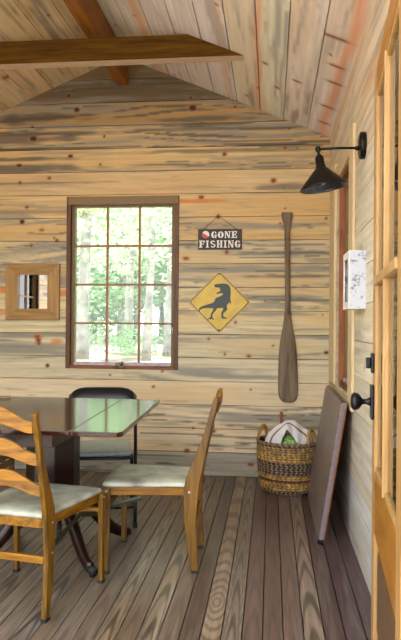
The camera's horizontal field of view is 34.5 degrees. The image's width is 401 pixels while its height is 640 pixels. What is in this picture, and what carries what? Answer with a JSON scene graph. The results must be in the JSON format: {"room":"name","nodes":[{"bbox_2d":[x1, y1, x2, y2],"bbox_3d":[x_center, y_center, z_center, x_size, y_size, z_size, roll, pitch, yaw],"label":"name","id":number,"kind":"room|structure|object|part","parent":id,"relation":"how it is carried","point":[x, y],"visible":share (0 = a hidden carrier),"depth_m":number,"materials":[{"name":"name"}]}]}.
{"room":"cabin dining room","nodes":[
{"label":"cabin dining room","id":0,"kind":"room"},
{"bbox_2d":[0,65,329,477],"bbox_3d":[-0.660,-0.406,5.353,3.395,3.508,0.140,0,0,6],"label":"wall","id":1,"kind":"structure","parent":0,"point":[158,133],"depth_m":5.22,"materials":[{"name":"brown wood"}]},
{"bbox_2d":[5,264,59,319],"bbox_3d":[-1.391,-0.234,5.346,0.460,0.465,0.029,0,0,6],"label":"mirror","id":2,"kind":"object","parent":1,"relation":"attached to","point":[32,291],"visible":1,"depth_m":5.34,"materials":[{"name":"brown wood"}]},
{"bbox_3d":[-1.569,-0.235,5.365,0.101,0.463,0.029,0,0,6],"label":"frame","id":3,"kind":"part","parent":2,"relation":"part of","materials":[{"name":"brown wood"}]},
{"bbox_3d":[-1.392,-0.048,5.345,0.457,0.092,0.029,0,0,6],"label":"frame rail","id":4,"kind":"part","parent":2,"relation":"part of","materials":[{"name":"brown wood"}]},
{"bbox_3d":[-1.390,-0.235,5.356,0.258,0.282,0.006,0,0,6],"label":"glass","id":5,"kind":"part","parent":2,"relation":"part of","materials":[{"name":"silver mirror"}]},
{"bbox_3d":[-1.389,-0.421,5.347,0.457,0.091,0.029,0,0,6],"label":"frame rail","id":6,"kind":"part","parent":2,"relation":"part of","materials":[{"name":"brown wood"}]},
{"bbox_3d":[-1.212,-0.233,5.326,0.101,0.463,0.029,0,0,6],"label":"frame","id":7,"kind":"part","parent":2,"relation":"part of","materials":[{"name":"brown wood"}]},
{"bbox_2d":[63,0,128,85],"bbox_3d":[-0.853,-2.055,3.289,0.090,0.236,4.025,0,0,6],"label":"beam","id":8,"kind":"structure","parent":1,"relation":"attached to","point":[88,14],"depth_m":4.33,"materials":[{"name":"brown wood"}]},
{"bbox_2d":[65,195,178,369],"bbox_3d":[-0.638,-0.306,5.330,0.939,1.416,0.160,0,0,6],"label":"window","id":9,"kind":"structure","parent":1,"relation":"in","point":[73,203],"depth_m":5.31,"materials":[{"name":"red wood"}]},
{"bbox_3d":[-1.085,-0.309,5.391,0.036,1.416,0.136,0,0,6],"label":"frame","id":10,"kind":"part","parent":9,"relation":"part of","materials":[{"name":"red wood"}]},
{"bbox_3d":[-0.661,0.362,5.260,0.090,0.055,0.026,0,0,6],"label":"crank handle","id":11,"kind":"part","parent":9,"relation":"part of","materials":[{"name":"brown metal"}]},
{"bbox_3d":[-0.642,0.388,5.337,0.867,0.028,0.136,0,0,6],"label":"rail","id":12,"kind":"part","parent":9,"relation":"part of","materials":[{"name":"red wood"}]},
{"bbox_3d":[-0.643,0.361,5.328,0.811,0.026,0.065,0,0,6],"label":"sash rail","id":13,"kind":"part","parent":9,"relation":"part of","materials":[{"name":"white wood"}]},
{"bbox_3d":[-0.188,-0.302,5.292,0.036,1.416,0.136,0,0,6],"label":"frame","id":14,"kind":"part","parent":9,"relation":"part of","materials":[{"name":"red wood"}]},
{"bbox_2d":[189,272,249,332],"bbox_3d":[0.151,-0.143,5.188,0.490,0.490,0.016,0,0,6],"label":"road sign","id":15,"kind":"object","parent":1,"relation":"attached to","point":[219,301],"visible":1,"depth_m":5.18,"materials":[{"name":"yellow metal"}]},
{"bbox_2d":[198,216,241,249],"bbox_3d":[0.156,-0.703,5.188,0.353,0.272,0.025,0,0,6],"label":"sign","id":16,"kind":"object","parent":1,"relation":"attached to","point":[208,239],"visible":1,"depth_m":5.18,"materials":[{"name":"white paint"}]},
{"bbox_2d":[278,212,297,401],"bbox_3d":[0.697,-0.101,5.110,0.154,1.505,0.034,0,0,14],"label":"paddle","id":17,"kind":"object","parent":1,"relation":"attached to","point":[287,365],"visible":1,"depth_m":5.10,"materials":[{"name":"brown wood"}]},
{"bbox_3d":[0.694,0.302,5.109,0.156,0.700,0.032,0,0,6],"label":"blade","id":18,"kind":"part","parent":17,"relation":"part of","materials":[{"name":"brown wood"}]},
{"bbox_2d":[0,469,370,639],"bbox_3d":[-0.853,1.293,3.317,3.645,0.120,3.926,0,0,6],"label":"floor","id":19,"kind":"structure","parent":0,"point":[264,574],"depth_m":3.10,"materials":[{"name":"brown wood"}]},
{"bbox_2d":[0,455,14,487],"bbox_3d":[-1.482,0.788,3.918,0.584,0.888,0.482,0,0,4],"label":"folding chair","id":20,"kind":"object","parent":19,"relation":"on","point":[10,463],"visible":0.18,"depth_m":4.03,"materials":[{"name":"brown wood"}]},
{"bbox_3d":[-1.427,0.838,3.913,0.452,0.039,0.418,0,0,4],"label":"seat frame","id":21,"kind":"part","parent":20,"relation":"part of","materials":[{"name":"brown wood"}]},
{"bbox_3d":[-1.208,1.018,4.123,0.034,0.410,0.022,0,0,4],"label":"leg","id":22,"kind":"part","parent":20,"relation":"part of","materials":[{"name":"brown wood"}]},
{"bbox_2d":[0,406,104,623],"bbox_3d":[-0.754,0.787,2.853,0.482,0.888,0.584,0,0,16],"label":"dining chair","id":23,"kind":"object","parent":19,"relation":"on","point":[27,503],"visible":1,"depth_m":2.66,"materials":[{"name":"brown wood"}]},
{"bbox_3d":[-0.900,1.015,3.164,0.022,0.410,0.034,0,0,16],"label":"leg","id":24,"kind":"part","parent":23,"relation":"part of","materials":[{"name":"brown wood"}]},
{"bbox_3d":[-0.637,0.791,2.614,0.022,0.855,0.169,0,0,16],"label":"post","id":25,"kind":"part","parent":23,"relation":"part of","materials":[{"name":"brown wood"}]},
{"bbox_3d":[-0.739,0.837,2.906,0.418,0.039,0.452,0,0,16],"label":"seat frame","id":26,"kind":"part","parent":23,"relation":"part of","materials":[{"name":"brown wood"}]},
{"bbox_3d":[-0.738,0.801,2.906,0.438,0.033,0.472,0,0,16],"label":"seat","id":27,"kind":"part","parent":23,"relation":"part of","materials":[{"name":"white fabric"}]},
{"bbox_3d":[-0.466,1.018,3.038,0.022,0.410,0.034,0,0,16],"label":"leg","id":28,"kind":"part","parent":23,"relation":"part of","materials":[{"name":"brown wood"}]},
{"bbox_2d":[0,396,159,576],"bbox_3d":[-0.876,0.859,3.445,1.230,0.749,1.210,0,0,7],"label":"pedestal table","id":29,"kind":"object","parent":19,"relation":"on","point":[63,421],"visible":0.57,"depth_m":3.32,"materials":[{"name":"brown wood"}]},
{"bbox_3d":[-0.973,1.060,3.358,0.338,0.324,0.065,1,0,-28],"label":"leg","id":30,"kind":"part","parent":29,"relation":"part of","materials":[{"name":"brown wood"}]},
{"bbox_3d":[-0.643,1.062,3.264,0.065,0.325,0.391,1,0,-38],"label":"leg","id":31,"kind":"part","parent":29,"relation":"part of","materials":[{"name":"brown wood"}]},
{"bbox_3d":[-0.591,1.064,3.579,0.387,0.325,0.065,1,0,-32],"label":"leg","id":32,"kind":"part","parent":29,"relation":"part of","materials":[{"name":"brown wood"}]},
{"bbox_2d":[57,387,136,529],"bbox_3d":[-0.638,0.849,4.115,0.472,0.787,0.594,0,0,-6],"label":"folding chair","id":33,"kind":"object","parent":19,"relation":"on","point":[89,449],"visible":0.48,"depth_m":4.09,"materials":[{"name":"black metal"}]},
{"bbox_3d":[-0.659,0.549,4.350,0.452,0.185,0.126,0,0,-6],"label":"backrest","id":34,"kind":"part","parent":33,"relation":"part of","materials":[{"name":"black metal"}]},
{"bbox_3d":[-0.635,0.812,4.091,0.398,0.030,0.422,0,0,-6],"label":"seat","id":35,"kind":"part","parent":33,"relation":"part of","materials":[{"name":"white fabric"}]},
{"bbox_3d":[-0.417,0.866,4.108,0.026,0.736,0.528,1,0,-7],"label":"leg","id":36,"kind":"part","parent":33,"relation":"part of","materials":[{"name":"black metal"}]},
{"bbox_2d":[102,388,222,573],"bbox_3d":[-0.181,0.795,3.358,0.584,0.888,0.482,0,0,4],"label":"dining chair","id":37,"kind":"object","parent":19,"relation":"on","point":[125,479],"visible":0.99,"depth_m":3.17,"materials":[{"name":"brown wood"}]},
{"bbox_3d":[-0.459,1.019,3.150,0.034,0.410,0.022,0,0,4],"label":"leg","id":38,"kind":"part","parent":37,"relation":"part of","materials":[{"name":"brown wood"}]},
{"bbox_3d":[-0.425,1.022,3.601,0.034,0.410,0.022,0,0,4],"label":"leg","id":39,"kind":"part","parent":37,"relation":"part of","materials":[{"name":"brown wood"}]},
{"bbox_3d":[-0.237,0.844,3.362,0.452,0.039,0.418,0,0,4],"label":"seat frame","id":40,"kind":"part","parent":37,"relation":"part of","materials":[{"name":"brown wood"}]},
{"bbox_3d":[-0.237,0.808,3.362,0.472,0.033,0.438,0,0,4],"label":"seat","id":41,"kind":"part","parent":37,"relation":"part of","materials":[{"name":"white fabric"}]},
{"bbox_3d":[0.002,0.800,3.165,0.169,0.855,0.022,0,0,4],"label":"post","id":42,"kind":"part","parent":37,"relation":"part of","materials":[{"name":"brown wood"}]},
{"bbox_3d":[0.029,0.802,3.522,0.169,0.855,0.022,0,0,4],"label":"post","id":43,"kind":"part","parent":37,"relation":"part of","materials":[{"name":"brown wood"}]},
{"bbox_2d":[256,411,316,495],"bbox_3d":[0.633,0.973,4.753,0.454,0.560,0.396,0,0,34],"label":"basket","id":44,"kind":"object","parent":19,"relation":"on","point":[283,469],"depth_m":4.58,"materials":[{"name":"brown wicker"}]},
{"bbox_3d":[0.471,0.846,4.864,0.036,0.127,0.148,0,0,34],"label":"handle","id":45,"kind":"part","parent":44,"relation":"part of","materials":[{"name":"brown wicker"}]},
{"bbox_3d":[0.614,0.805,4.898,0.026,0.221,0.026,0,0,6],"label":"wooden handle","id":46,"kind":"part","parent":44,"relation":"part of","materials":[{"name":"red wood"}]},
{"bbox_2d":[265,420,312,443],"bbox_3d":[0.648,0.845,4.748,0.356,0.226,0.238,0,0,6],"label":"towel","id":47,"kind":"object","parent":44,"relation":"in","point":[297,431],"visible":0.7,"depth_m":4.68,"materials":[{"name":"white fabric"}]},
{"bbox_2d":[281,433,297,443],"bbox_3d":[0.650,0.888,4.712,0.192,0.098,0.131,0,0,6],"label":"cloth","id":48,"kind":"object","parent":44,"relation":"in","point":[287,439],"visible":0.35,"depth_m":4.69,"materials":[{"name":"green fabric"}]},
{"bbox_3d":[0.797,0.847,4.643,0.036,0.127,0.148,0,0,34],"label":"handle","id":49,"kind":"part","parent":44,"relation":"part of","materials":[{"name":"brown wicker"}]},
{"bbox_2d":[308,386,346,544],"bbox_3d":[0.789,0.856,4.097,0.158,0.793,1.056,0,0,6],"label":"table","id":50,"kind":"object","parent":19,"relation":"on","point":[333,412],"visible":1,"depth_m":3.84,"materials":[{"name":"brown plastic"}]},
{"bbox_2d":[0,0,373,136],"bbox_3d":[-0.868,-1.834,3.290,3.388,0.721,4.026,0,0,6],"label":"ceiling","id":51,"kind":"structure","parent":0,"point":[20,20],"depth_m":4.20,"materials":[{"name":"brown wood"}]},
{"bbox_2d":[0,34,243,69],"bbox_3d":[-0.750,-1.810,4.365,2.086,0.154,0.090,0,0,6],"label":"beam","id":52,"kind":"structure","parent":51,"relation":"attached to","point":[180,48],"depth_m":4.31,"materials":[{"name":"brown wood"}]},
{"bbox_2d":[329,0,389,594],"bbox_3d":[0.880,-0.057,3.207,0.140,2.807,4.066,0,0,6],"label":"wall","id":53,"kind":"structure","parent":0,"point":[352,490],"depth_m":3.26,"materials":[{"name":"brown wood"}]},
{"bbox_2d":[329,164,336,384],"bbox_3d":[0.969,-0.323,4.725,0.018,1.560,0.360,0,0,6],"label":"trim","id":54,"kind":"structure","parent":53,"relation":"attached to","point":[333,194],"depth_m":4.61,"materials":[{"name":"brown wood"}]},
{"bbox_2d":[300,132,366,193],"bbox_3d":[0.655,-0.784,3.203,0.316,0.293,0.236,0,0,6],"label":"wall lamp","id":55,"kind":"object","parent":53,"relation":"attached to","point":[322,179],"visible":1,"depth_m":3.18,"materials":[{"name":"brown metal"}]},
{"bbox_2d":[315,146,325,167],"bbox_3d":[0.597,-0.810,3.210,0.055,0.112,0.052,0,0,6],"label":"socket","id":56,"kind":"object","parent":55,"relation":"attached to","point":[319,159],"depth_m":3.19,"materials":[{"name":"brown metal"}]},
{"bbox_3d":[0.614,-0.700,3.207,0.234,0.126,0.236,0,0,6],"label":"lamp shade","id":57,"kind":"part","parent":55,"relation":"part of","materials":[{"name":"brown metal"}]},
{"bbox_3d":[0.685,-0.851,3.200,0.198,0.022,0.022,0,0,6],"label":"arm","id":58,"kind":"part","parent":55,"relation":"part of","materials":[{"name":"brown metal"}]},
{"bbox_3d":[0.797,-0.862,3.188,0.032,0.134,0.134,0,0,6],"label":"wall plate","id":59,"kind":"part","parent":55,"relation":"part of","materials":[{"name":"brown metal"}]},
{"bbox_2d":[328,382,353,411],"bbox_3d":[0.906,0.485,4.213,0.020,0.045,1.380,0,0,6],"label":"trim","id":60,"kind":"structure","parent":53,"relation":"attached to","point":[330,384],"depth_m":4.04,"materials":[{"name":"brown wood"}]},
{"bbox_2d":[335,137,348,175],"bbox_3d":[0.909,-1.002,4.133,0.018,0.110,0.830,0,0,6],"label":"trim","id":61,"kind":"structure","parent":53,"relation":"attached to","point":[344,159],"depth_m":4.01,"materials":[{"name":"brown wood"}]},
{"bbox_2d":[338,162,348,391],"bbox_3d":[0.950,-0.258,4.012,0.160,1.380,0.620,0,0,6],"label":"window","id":62,"kind":"structure","parent":53,"relation":"in","point":[344,191],"depth_m":4.29,"materials":[{"name":"orange wood"}]},
{"bbox_3d":[0.879,0.392,4.026,0.026,0.055,0.090,0,0,6],"label":"crank handle","id":63,"kind":"part","parent":62,"relation":"part of","materials":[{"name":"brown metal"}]},
{"bbox_3d":[0.994,-0.256,4.301,0.136,1.380,0.036,0,0,6],"label":"frame","id":64,"kind":"part","parent":62,"relation":"part of","materials":[{"name":"orange wood"}]},
{"bbox_3d":[0.957,0.418,4.007,0.136,0.028,0.548,0,0,6],"label":"rail","id":65,"kind":"part","parent":62,"relation":"part of","materials":[{"name":"red wood"}]},
{"bbox_3d":[0.969,-0.937,4.015,0.132,0.022,0.548,0,0,6],"label":"rail","id":66,"kind":"part","parent":62,"relation":"part of","materials":[{"name":"red wood"}]},
{"bbox_3d":[0.957,-0.261,4.012,0.057,1.330,0.548,0,0,6],"label":"sash","id":67,"kind":"part","parent":62,"relation":"part of","materials":[{"name":"brown wood"}]},
{"bbox_2d":[347,123,355,401],"bbox_3d":[0.848,-0.306,3.621,0.018,1.550,0.180,0,0,6],"label":"trim","id":68,"kind":"structure","parent":53,"relation":"attached to","point":[352,134],"depth_m":3.55,"materials":[{"name":"brown wood"}]},
{"bbox_2d":[343,250,365,309],"bbox_3d":[0.774,-0.196,3.251,0.082,0.284,0.250,0,0,6],"label":"wall box","id":69,"kind":"object","parent":53,"relation":"attached to","point":[354,261],"visible":1,"depth_m":3.13,"materials":[{"name":"white paint"}]},
{"bbox_3d":[0.736,-0.196,3.256,0.004,0.284,0.250,0,0,6],"label":"frame","id":70,"kind":"part","parent":69,"relation":"part of","materials":[{"name":"white paint"}]},
{"bbox_2d":[350,0,400,639],"bbox_3d":[0.504,0.204,1.739,0.167,2.038,0.831,0,0,11],"label":"door","id":71,"kind":"structure","parent":53,"relation":"in","point":[384,401],"depth_m":1.74,"materials":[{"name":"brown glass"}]},
{"bbox_3d":[0.520,0.265,2.100,0.063,0.058,0.058,0,0,11],"label":"knob","id":72,"kind":"part","parent":71,"relation":"part of","materials":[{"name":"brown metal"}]},
{"bbox_3d":[0.556,0.265,2.093,0.011,0.110,0.064,0,0,11],"label":"knob plate","id":73,"kind":"part","parent":71,"relation":"part of","materials":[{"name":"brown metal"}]},
{"bbox_3d":[0.512,0.577,1.740,0.037,0.195,0.630,0,0,11],"label":"rail","id":74,"kind":"part","parent":71,"relation":"part of","materials":[{"name":"orange wood"}]},
{"bbox_3d":[0.506,0.845,1.740,0.018,0.340,0.630,0,0,11],"label":"panel","id":75,"kind":"part","parent":71,"relation":"part of","materials":[{"name":"brown wood"}]},
{"bbox_3d":[0.522,-0.773,1.749,0.037,0.085,0.630,0,0,11],"label":"rail","id":76,"kind":"part","parent":71,"relation":"part of","materials":[{"name":"beige wood"}]},
{"bbox_3d":[0.510,-0.125,1.746,0.004,1.210,0.630,0,0,11],"label":"pane","id":77,"kind":"part","parent":71,"relation":"part of","materials":[{"name":"clear glass"}]},
{"label":"outside","id":78,"kind":"structure","parent":0,"visible":0},
{"bbox_2d":[76,319,170,362],"bbox_3d":[1.629,0.814,14.906,80.000,2.221,90.000,0,0,6],"label":"ground","id":79,"kind":"structure","parent":78,"point":[97,356],"depth_m":13.91,"materials":[{"name":"beige plant"}]},
{"bbox_2d":[77,210,81,254],"bbox_3d":[-5.457,-3.449,10.694,7.210,9.006,6.592,0,0,6],"label":"tree","id":80,"kind":"object","parent":79,"relation":"on","point":[78,233],"visible":0.02,"depth_m":11.97,"materials":[{"name":"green plant"}]},
{"bbox_2d":[76,236,113,316],"bbox_3d":[-5.215,-3.507,20.149,6.822,9.354,6.096,0,0,6],"label":"tree","id":81,"kind":"object","parent":79,"relation":"on","point":[96,236],"visible":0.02,"depth_m":20.30,"materials":[{"name":"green plant"}]},
{"bbox_2d":[77,211,117,336],"bbox_3d":[-4.350,-4.093,23.444,6.480,9.730,5.127,0,0,32],"label":"tree","id":82,"kind":"object","parent":79,"relation":"on","point":[101,317],"visible":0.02,"depth_m":22.48,"materials":[{"name":"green plant"}]},
{"bbox_2d":[89,324,116,348],"bbox_3d":[-3.226,0.318,15.928,2.254,0.956,1.870,0,0,29],"label":"shrub","id":83,"kind":"object","parent":79,"relation":"on","point":[93,336],"visible":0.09,"depth_m":15.87,"materials":[{"name":"green plant"}]},
{"bbox_2d":[76,212,145,318],"bbox_3d":[-3.916,-4.052,19.996,8.290,9.791,5.057,1,0,-31],"label":"tree","id":84,"kind":"object","parent":79,"relation":"on","point":[92,269],"visible":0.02,"depth_m":19.20,"materials":[{"name":"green plant"}]},
{"bbox_2d":[77,210,164,337],"bbox_3d":[-4.253,-3.713,22.420,7.768,9.005,5.696,0,0,6],"label":"tree","id":85,"kind":"object","parent":79,"relation":"on","point":[102,274],"visible":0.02,"depth_m":22.23,"materials":[{"name":"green plant"}]},
{"bbox_2d":[76,209,167,336],"bbox_3d":[-0.751,-3.688,20.922,7.187,9.005,6.917,0,0,6],"label":"tree","id":86,"kind":"object","parent":79,"relation":"on","point":[142,308],"visible":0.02,"depth_m":20.47,"materials":[{"name":"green plant"}]},
{"bbox_2d":[76,208,168,342],"bbox_3d":[-2.316,-3.823,19.367,7.271,9.613,5.040,1,0,-23],"label":"tree","id":87,"kind":"object","parent":79,"relation":"on","point":[120,316],"visible":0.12,"depth_m":18.61,"materials":[{"name":"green plant"}]},
{"bbox_2d":[77,208,168,340],"bbox_3d":[-1.884,-3.652,19.820,6.608,9.002,6.126,1,0,-26],"label":"tree","id":88,"kind":"object","parent":79,"relation":"on","point":[117,297],"visible":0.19,"depth_m":18.72,"materials":[{"name":"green plant"}]},
{"bbox_2d":[77,208,168,347],"bbox_3d":[-2.612,-4.348,16.127,7.462,10.478,6.830,0,0,6],"label":"tree","id":89,"kind":"object","parent":79,"relation":"on","point":[128,317],"visible":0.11,"depth_m":16.24,"materials":[{"name":"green plant"}]},
{"bbox_2d":[78,212,168,321],"bbox_3d":[-1.333,-3.668,21.063,7.558,9.007,6.427,0,0,6],"label":"tree","id":90,"kind":"object","parent":79,"relation":"on","point":[160,282],"visible":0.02,"depth_m":20.09,"materials":[{"name":"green plant"}]},
{"bbox_2d":[76,208,171,359],"bbox_3d":[-1.833,-3.676,13.089,5.999,9.285,6.139,0,0,6],"label":"tree","id":91,"kind":"object","parent":79,"relation":"on","point":[82,330],"visible":0.06,"depth_m":12.26,"materials":[{"name":"grey plant"}]},
{"bbox_3d":[-1.841,-2.681,13.083,5.999,4.939,6.139,0,0,6],"label":"crown","id":92,"kind":"part","parent":91,"relation":"part of","materials":[{"name":"green plant"}]},
{"bbox_2d":[77,208,171,356],"bbox_3d":[-0.357,-3.553,13.710,6.323,9.006,6.248,0,0,34],"label":"tree","id":93,"kind":"object","parent":79,"relation":"on","point":[166,350],"visible":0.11,"depth_m":13.58,"materials":[{"name":"grey plant"}]},
{"bbox_3d":[-0.364,-2.689,13.705,6.323,4.907,6.248,0,0,34],"label":"crown","id":94,"kind":"part","parent":93,"relation":"part of","materials":[{"name":"green plant"}]},
{"bbox_2d":[77,207,171,360],"bbox_3d":[-0.640,-3.528,12.699,6.077,9.005,5.827,1,0,-8],"label":"tree","id":95,"kind":"object","parent":79,"relation":"on","point":[147,331],"visible":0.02,"depth_m":12.15,"materials":[{"name":"grey plant"}]},
{"bbox_3d":[-0.504,-2.865,12.571,6.356,4.407,6.028,0,0,6],"label":"crown","id":96,"kind":"part","parent":95,"relation":"part of","materials":[{"name":"green plant"}]},
{"bbox_2d":[89,315,170,355],"bbox_3d":[-1.643,0.363,13.747,2.310,0.950,2.365,0,0,39],"label":"shrub","id":97,"kind":"object","parent":79,"relation":"on","point":[130,345],"visible":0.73,"depth_m":13.77,"materials":[{"name":"green plant"}]},
{"bbox_2d":[100,215,165,336],"bbox_3d":[-1.111,-4.001,23.529,6.578,9.578,6.059,1,0,-15],"label":"tree","id":98,"kind":"object","parent":79,"relation":"on","point":[161,313],"visible":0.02,"depth_m":23.44,"materials":[{"name":"grey plant"}]},
{"bbox_2d":[99,216,168,300],"bbox_3d":[0.476,-3.651,19.698,8.476,9.005,6.744,0,0,44],"label":"tree","id":99,"kind":"object","parent":79,"relation":"on","point":[168,216],"visible":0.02,"depth_m":19.62,"materials":[{"name":"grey plant"}]},
{"bbox_2d":[137,317,163,341],"bbox_3d":[-0.683,0.297,19.014,2.185,0.926,1.979,1,0,-20],"label":"shrub","id":100,"kind":"object","parent":79,"relation":"on","point":[156,317],"visible":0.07,"depth_m":19.21,"materials":[{"name":"green plant"}]},
{"bbox_2d":[141,242,167,296],"bbox_3d":[0.961,-4.033,21.578,8.204,9.941,5.494,0,0,6],"label":"tree","id":101,"kind":"object","parent":79,"relation":"on","point":[158,278],"visible":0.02,"depth_m":19.92,"materials":[{"name":"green plant"}]}
]}

